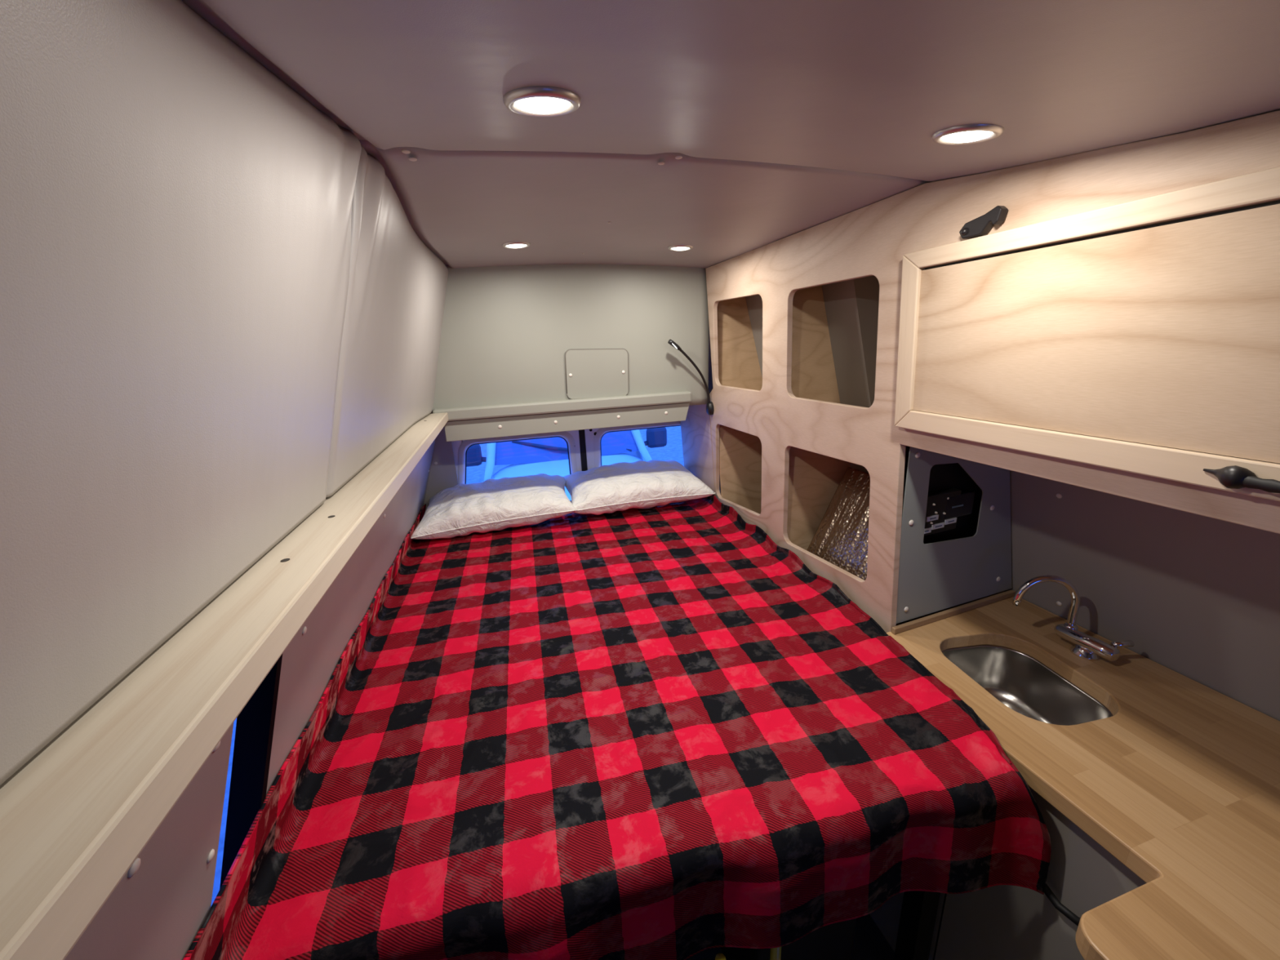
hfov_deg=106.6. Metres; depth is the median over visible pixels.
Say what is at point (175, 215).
wall
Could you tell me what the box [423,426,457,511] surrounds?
trim
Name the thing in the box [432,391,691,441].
ledge
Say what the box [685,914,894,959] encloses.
floor
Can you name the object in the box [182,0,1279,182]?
ceiling
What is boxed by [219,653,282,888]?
window
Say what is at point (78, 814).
wooden ledge
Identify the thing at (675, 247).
recessed light
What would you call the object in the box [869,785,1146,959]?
base cabinet
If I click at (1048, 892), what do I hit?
cable
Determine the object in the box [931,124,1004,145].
recessed light
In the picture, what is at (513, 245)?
recessed light
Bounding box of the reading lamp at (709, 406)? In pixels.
[667,339,714,415]
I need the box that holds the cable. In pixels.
[1044,883,1080,926]
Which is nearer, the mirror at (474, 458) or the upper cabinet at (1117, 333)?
the upper cabinet at (1117, 333)
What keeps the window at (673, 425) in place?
attached to the door at (593, 436)
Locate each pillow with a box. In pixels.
[410,473,577,539]
[564,459,715,515]
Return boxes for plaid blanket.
[182,494,1051,959]
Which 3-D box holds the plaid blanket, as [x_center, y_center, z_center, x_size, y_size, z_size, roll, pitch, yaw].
[-0.130,0.388,1.557,1.329,0.382,1.980,-7,17,-15]
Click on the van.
(549, 455)
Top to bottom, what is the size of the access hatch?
0.201 m
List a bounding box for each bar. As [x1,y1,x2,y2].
[715,952,725,959]
[769,946,781,959]
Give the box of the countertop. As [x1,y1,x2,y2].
[886,590,1279,959]
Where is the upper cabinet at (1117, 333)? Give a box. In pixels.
[680,110,1279,632]
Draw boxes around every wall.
[0,0,448,785]
[64,438,435,959]
[430,264,709,413]
[1004,470,1279,720]
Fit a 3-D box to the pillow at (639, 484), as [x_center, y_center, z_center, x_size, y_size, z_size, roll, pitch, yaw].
[-0.034,0.023,2.336,0.686,0.183,0.466,-7,17,-15]
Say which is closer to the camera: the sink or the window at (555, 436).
the sink
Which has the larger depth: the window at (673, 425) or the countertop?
the window at (673, 425)
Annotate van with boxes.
[466,426,666,500]
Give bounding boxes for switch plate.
[924,487,961,535]
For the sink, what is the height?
0.148 m
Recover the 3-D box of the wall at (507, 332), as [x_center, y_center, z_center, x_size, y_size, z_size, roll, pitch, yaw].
[-0.269,-0.557,1.877,1.160,0.600,0.027,-7,17,-15]
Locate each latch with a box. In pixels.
[959,205,1008,239]
[1203,465,1279,493]
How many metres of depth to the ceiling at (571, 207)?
1.02 m
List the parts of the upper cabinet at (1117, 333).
control panel, door rail, door rail, door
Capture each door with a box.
[452,430,582,484]
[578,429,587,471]
[584,324,720,493]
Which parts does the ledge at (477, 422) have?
padded rail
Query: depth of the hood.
5.39 m
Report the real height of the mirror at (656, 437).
0.260 m
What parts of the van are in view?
mirror arm, panel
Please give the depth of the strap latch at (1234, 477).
0.57 m
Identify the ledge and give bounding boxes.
[0,412,448,959]
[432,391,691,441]
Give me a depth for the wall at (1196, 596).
1.04 m
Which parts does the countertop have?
backsplash strip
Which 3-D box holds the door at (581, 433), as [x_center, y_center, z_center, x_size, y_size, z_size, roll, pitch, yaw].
[-0.296,-0.126,2.484,0.031,1.700,0.025,-7,17,-15]
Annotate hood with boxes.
[492,453,641,500]
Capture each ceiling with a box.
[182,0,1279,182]
[359,139,930,268]
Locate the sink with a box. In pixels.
[942,644,1113,725]
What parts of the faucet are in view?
spout, lever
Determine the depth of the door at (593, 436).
2.48 m
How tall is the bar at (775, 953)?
0.680 m
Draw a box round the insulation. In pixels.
[806,466,870,580]
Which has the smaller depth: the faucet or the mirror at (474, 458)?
the faucet
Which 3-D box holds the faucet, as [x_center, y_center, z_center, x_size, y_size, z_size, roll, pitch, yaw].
[1.036,0.325,1.145,0.225,0.180,0.080,12,21,41]
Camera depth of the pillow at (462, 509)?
2.02 m
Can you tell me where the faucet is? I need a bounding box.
[1012,574,1134,661]
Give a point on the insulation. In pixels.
(841, 538)
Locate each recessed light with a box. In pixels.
[502,85,581,116]
[502,241,530,248]
[667,244,693,251]
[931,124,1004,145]
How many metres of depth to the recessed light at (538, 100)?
0.49 m
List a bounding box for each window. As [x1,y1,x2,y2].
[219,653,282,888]
[464,435,571,484]
[600,425,680,466]
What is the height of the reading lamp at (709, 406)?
0.330 m
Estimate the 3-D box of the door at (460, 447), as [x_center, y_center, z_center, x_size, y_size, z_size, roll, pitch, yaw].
[-0.646,-0.081,2.383,0.703,1.700,0.044,-7,17,-15]
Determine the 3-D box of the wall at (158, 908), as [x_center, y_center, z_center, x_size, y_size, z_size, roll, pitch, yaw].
[-0.473,0.416,0.497,0.194,0.568,3.870,-7,17,-15]
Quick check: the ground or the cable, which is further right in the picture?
the cable
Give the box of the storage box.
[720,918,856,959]
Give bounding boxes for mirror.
[466,444,482,466]
[645,426,666,448]
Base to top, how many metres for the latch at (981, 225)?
0.039 m
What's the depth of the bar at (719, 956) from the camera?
0.79 m
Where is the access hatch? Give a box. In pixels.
[564,348,628,399]
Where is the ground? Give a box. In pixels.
[210,426,684,906]

